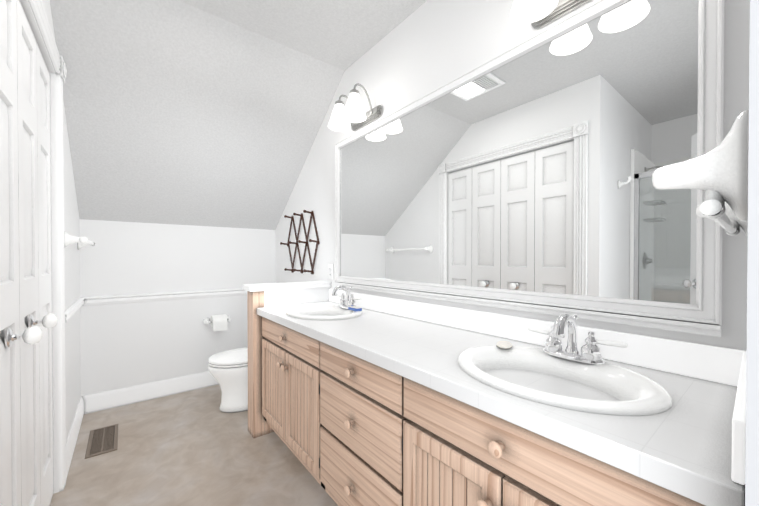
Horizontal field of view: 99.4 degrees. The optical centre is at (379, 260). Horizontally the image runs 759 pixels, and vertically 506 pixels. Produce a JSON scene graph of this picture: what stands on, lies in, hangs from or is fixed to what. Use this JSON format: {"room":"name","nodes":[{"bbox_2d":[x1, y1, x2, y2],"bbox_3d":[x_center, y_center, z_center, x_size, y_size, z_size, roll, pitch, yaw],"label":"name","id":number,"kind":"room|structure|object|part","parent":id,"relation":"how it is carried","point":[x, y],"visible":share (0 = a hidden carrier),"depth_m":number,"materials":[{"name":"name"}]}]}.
{"room":"bathroom","nodes":[
{"label":"bathroom","id":0,"kind":"room"},
{"bbox_2d":[20,0,80,493],"bbox_3d":[-1.519,-0.084,1.422,0.100,2.430,2.478,0,1,-38],"label":"wall","id":1,"kind":"structure","parent":0,"point":[72,323],"depth_m":1.79,"materials":[{"name":"white paint"}]},
{"bbox_2d":[0,0,42,505],"bbox_3d":[-1.093,0.121,0.968,0.107,2.013,0.302,0,1,-38],"label":"closet door","id":2,"kind":"structure","parent":1,"relation":"in","point":[11,336],"depth_m":0.99,"materials":[{"name":"paint"}]},
{"bbox_2d":[17,0,57,505],"bbox_3d":[-1.282,0.119,1.208,0.107,2.013,0.302,0,1,-38],"label":"closet door","id":3,"kind":"structure","parent":1,"relation":"in","point":[28,250],"depth_m":1.19,"materials":[{"name":"paint"}]},
{"bbox_2d":[36,42,53,505],"bbox_3d":[-1.500,0.117,1.424,0.034,2.013,0.302,0,1,-38],"label":"closet door","id":4,"kind":"structure","parent":1,"relation":"in","point":[45,282],"depth_m":1.43,"materials":[{"name":"paint"}]},
{"bbox_2d":[28,0,66,491],"bbox_3d":[-1.176,0.069,1.097,0.034,2.130,1.402,0,1,-38],"label":"trim","id":5,"kind":"structure","parent":1,"relation":"attached to","point":[45,30],"depth_m":1.57,"materials":[{"name":"paint"}]},
{"bbox_2d":[65,297,85,322],"bbox_3d":[-1.882,0.301,1.985,0.026,0.066,0.870,0,1,-38],"label":"trim","id":6,"kind":"structure","parent":1,"relation":"attached to","point":[73,308],"depth_m":1.93,"materials":[{"name":"paint"}]},
{"bbox_2d":[66,395,84,479],"bbox_3d":[-1.886,1.059,1.989,0.016,0.135,0.872,0,1,-38],"label":"baseboard","id":7,"kind":"structure","parent":1,"relation":"attached to","point":[71,441],"depth_m":1.95,"materials":[{"name":"paint"}]},
{"bbox_2d":[64,231,95,249],"bbox_3d":[-1.857,-0.119,2.011,0.098,0.086,0.708,0,1,-38],"label":"towel rail","id":8,"kind":"object","parent":1,"relation":"attached to","point":[69,239],"visible":0.96,"depth_m":1.76,"materials":[{"name":"ceramic"}]},
{"bbox_2d":[79,219,275,395],"bbox_3d":[-1.649,0.305,2.839,1.650,1.628,0.100,0,1,-38],"label":"wall","id":9,"kind":"structure","parent":0,"point":[122,345],"depth_m":2.65,"materials":[{"name":"white paint"}]},
{"bbox_2d":[85,371,218,413],"bbox_3d":[-1.612,1.052,2.800,1.450,0.135,0.016,0,1,-38],"label":"baseboard","id":10,"kind":"structure","parent":9,"relation":"attached to","point":[100,401],"depth_m":2.59,"materials":[{"name":"paint"}]},
{"bbox_2d":[86,288,246,305],"bbox_3d":[-1.609,0.294,2.789,1.450,0.066,0.026,0,1,-38],"label":"trim","id":11,"kind":"structure","parent":9,"relation":"attached to","point":[132,298],"depth_m":2.64,"materials":[{"name":"paint"}]},
{"bbox_2d":[203,314,230,331],"bbox_3d":[-1.430,0.544,2.863,0.232,0.131,0.133,0,1,-38],"label":"toilet paper holder","id":12,"kind":"object","parent":9,"relation":"attached to","point":[218,322],"visible":1,"depth_m":2.82,"materials":[{"name":"paper"}]},
{"bbox_2d":[50,385,337,505],"bbox_3d":[-1.171,1.164,1.127,3.032,0.060,3.388,0,1,-38],"label":"floor","id":13,"kind":"structure","parent":0,"point":[197,447],"depth_m":1.79,"materials":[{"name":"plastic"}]},
{"bbox_2d":[85,424,117,458],"bbox_3d":[-1.739,1.123,2.025,0.145,0.005,0.380,0,1,-38],"label":"floor vent","id":14,"kind":"object","parent":13,"relation":"in","point":[102,440],"visible":1,"depth_m":2.00,"materials":[{"name":"brown metal"}]},
{"bbox_2d":[208,347,247,412],"bbox_3d":[-0.975,0.744,2.574,0.709,0.755,0.450,0,1,-38],"label":"toilet","id":15,"kind":"object","parent":13,"relation":"on","point":[228,370],"visible":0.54,"depth_m":2.37,"materials":[{"name":"ceramic"}]},
{"bbox_3d":[-1.057,0.738,2.510,0.500,0.051,0.378,0,1,-38],"label":"seat","id":16,"kind":"part","parent":15,"relation":"part of","materials":[{"name":"plastic"}]},
{"bbox_2d":[257,313,732,505],"bbox_3d":[0.054,0.737,1.415,0.542,0.789,2.030,0,1,-38],"label":"bathroom vanity","id":17,"kind":"object","parent":13,"relation":"on","point":[370,400],"depth_m":0.98,"materials":[{"name":"brown wood"}]},
{"bbox_3d":[-0.641,0.740,1.902,0.054,0.490,0.388,0,1,-38],"label":"door","id":18,"kind":"part","parent":17,"relation":"part of","materials":[{"name":"brown wood"}]},
{"bbox_3d":[-0.520,0.419,1.746,0.054,0.130,0.772,0,1,-38],"label":"drawer","id":19,"kind":"part","parent":17,"relation":"part of","materials":[{"name":"brown wood"}]},
{"bbox_3d":[-0.399,0.743,1.595,0.054,0.490,0.388,0,1,-38],"label":"door","id":20,"kind":"part","parent":17,"relation":"part of","materials":[{"name":"brown wood"}]},
{"bbox_3d":[-0.108,0.869,1.228,0.054,0.245,0.542,0,1,-38],"label":"drawer","id":21,"kind":"part","parent":17,"relation":"part of","materials":[{"name":"brown wood"}]},
{"bbox_3d":[-0.108,0.423,1.224,0.054,0.130,0.542,0,1,-38],"label":"drawer","id":22,"kind":"part","parent":17,"relation":"part of","materials":[{"name":"brown wood"}]},
{"bbox_3d":[-0.108,0.617,1.225,0.054,0.232,0.542,0,1,-38],"label":"drawer","id":23,"kind":"part","parent":17,"relation":"part of","materials":[{"name":"brown wood"}]},
{"bbox_3d":[0.168,0.749,0.877,0.054,0.490,0.340,0,1,-38],"label":"door","id":24,"kind":"part","parent":17,"relation":"part of","materials":[{"name":"brown wood"}]},
{"bbox_2d":[257,303,745,505],"bbox_3d":[0.064,0.324,1.405,0.534,0.042,2.054,0,1,-38],"label":"countertop","id":25,"kind":"structure","parent":17,"relation":"on","point":[700,446],"depth_m":0.66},
{"bbox_2d":[273,301,380,324],"bbox_3d":[-0.323,0.365,1.869,0.410,0.169,0.510,0,1,-38],"label":"sink","id":26,"kind":"object","parent":25,"relation":"in","point":[314,312],"depth_m":1.95,"materials":[{"name":"white ceramic"}]},
{"bbox_2d":[329,285,360,308],"bbox_3d":[-0.228,0.216,1.943,0.142,0.141,0.172,0,1,-38],"label":"faucet","id":27,"kind":"object","parent":25,"relation":"on","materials":[{"name":"silver metal"}]},
{"bbox_2d":[425,337,692,440],"bbox_3d":[0.458,0.373,0.880,0.410,0.169,0.510,0,1,-38],"label":"sink","id":28,"kind":"object","parent":25,"relation":"in","point":[629,398],"depth_m":0.86,"materials":[{"name":"white ceramic"}]},
{"bbox_2d":[537,313,608,360],"bbox_3d":[0.554,0.224,0.954,0.142,0.141,0.172,0,1,-38],"label":"faucet","id":29,"kind":"object","parent":25,"relation":"on","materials":[{"name":"silver metal"}]},
{"bbox_3d":[0.381,0.751,0.608,0.054,0.490,0.340,0,1,-38],"label":"door","id":30,"kind":"part","parent":17,"relation":"part of","materials":[{"name":"brown wood"}]},
{"bbox_3d":[0.275,0.427,0.740,0.054,0.130,0.676,0,1,-38],"label":"drawer","id":31,"kind":"part","parent":17,"relation":"part of","materials":[{"name":"brown wood"}]},
{"bbox_2d":[50,0,344,229],"bbox_3d":[-1.243,-0.817,2.316,1.650,1.179,1.408,0,1,-38],"label":"ceiling","id":32,"kind":"structure","parent":0,"point":[177,112],"depth_m":2.07,"materials":[{"name":"white paint"}]},
{"bbox_2d":[243,281,331,437],"bbox_3d":[-0.627,0.640,2.250,0.580,0.969,0.160,0,1,-38],"label":"wall","id":33,"kind":"structure","parent":0,"point":[272,294],"depth_m":2.08,"materials":[{"name":"white paint"}]},
{"bbox_2d":[179,0,426,70],"bbox_3d":[-0.735,-1.341,0.554,3.032,0.100,1.980,0,1,-38],"label":"ceiling","id":34,"kind":"structure","parent":0,"point":[344,35],"depth_m":1.74,"materials":[{"name":"white paint"}]},
{"bbox_2d":[275,0,749,350],"bbox_3d":[-0.021,-0.089,2.026,0.100,2.430,3.388,0,1,-38],"label":"wall","id":35,"kind":"structure","parent":0,"point":[427,46],"depth_m":1.55,"materials":[{"name":"white paint"}]},
{"bbox_2d":[280,210,319,273],"bbox_3d":[-0.686,-0.150,2.715,0.083,0.511,0.616,0,1,-38],"label":"peg rack","id":36,"kind":"object","parent":35,"relation":"attached to","point":[292,270],"visible":0.98,"depth_m":2.70,"materials":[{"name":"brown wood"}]},
{"bbox_2d":[328,264,333,279],"bbox_3d":[-0.360,0.078,2.364,0.010,0.116,0.072,0,1,-38],"label":"electrical outlet","id":37,"kind":"object","parent":35,"relation":"attached to","point":[330,271],"visible":1,"depth_m":2.35,"materials":[{"name":"paint"}]},
{"bbox_2d":[328,83,382,130],"bbox_3d":[-0.164,-0.927,1.939,0.220,0.208,0.322,0,1,-38],"label":"sconce","id":38,"kind":"object","parent":35,"relation":"attached to","point":[354,114],"visible":1,"depth_m":1.91,"materials":[{"name":"white glass"}]},
{"bbox_3d":[-0.246,-0.891,1.979,0.140,0.136,0.140,0,1,-38],"label":"lamp shade","id":39,"kind":"part","parent":38,"relation":"part of","materials":[{"name":"white glass"}]},
{"bbox_3d":[-0.206,-0.954,2.010,0.160,0.155,0.058,0,1,-38],"label":"arm","id":40,"kind":"part","parent":38,"relation":"part of"},
{"bbox_3d":[-0.145,-0.890,1.850,0.140,0.136,0.140,0,1,-38],"label":"lamp shade","id":41,"kind":"part","parent":38,"relation":"part of","materials":[{"name":"white glass"}]},
{"bbox_3d":[-0.105,-0.953,1.881,0.160,0.155,0.058,0,1,-38],"label":"arm","id":42,"kind":"part","parent":38,"relation":"part of"},
{"bbox_2d":[334,0,724,336],"bbox_3d":[0.275,-0.319,1.542,0.030,1.008,1.880,0,1,-38],"label":"mirror","id":43,"kind":"object","parent":35,"relation":"attached to","point":[518,176],"visible":0.98,"depth_m":1.11,"materials":[{"name":"mirror"}]},
{"bbox_2d":[510,0,591,28],"bbox_3d":[0.580,-0.919,0.998,0.220,0.208,0.322,0,1,-38],"label":"sconce","id":44,"kind":"object","parent":35,"relation":"attached to","point":[538,14],"visible":1,"depth_m":1.09,"materials":[{"name":"white glass"}]},
{"bbox_3d":[0.498,-0.883,1.038,0.140,0.136,0.140,0,1,-38],"label":"lamp shade","id":45,"kind":"part","parent":44,"relation":"part of","materials":[{"name":"white glass"}]},
{"bbox_2d":[745,0,758,505],"bbox_3d":[0.729,-0.076,0.551,0.752,2.430,0.143,0,1,-38],"label":"wall","id":46,"kind":"structure","parent":0,"point":[752,439],"depth_m":0.35,"materials":[{"name":"grey paint"}]},
{"bbox_2d":[652,110,748,236],"bbox_3d":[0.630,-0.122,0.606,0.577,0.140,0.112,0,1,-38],"label":"robe hook","id":47,"kind":"object","parent":46,"relation":"attached to","point":[719,173],"visible":0.94,"depth_m":0.41,"materials":[{"name":"ceramic"}]}
]}

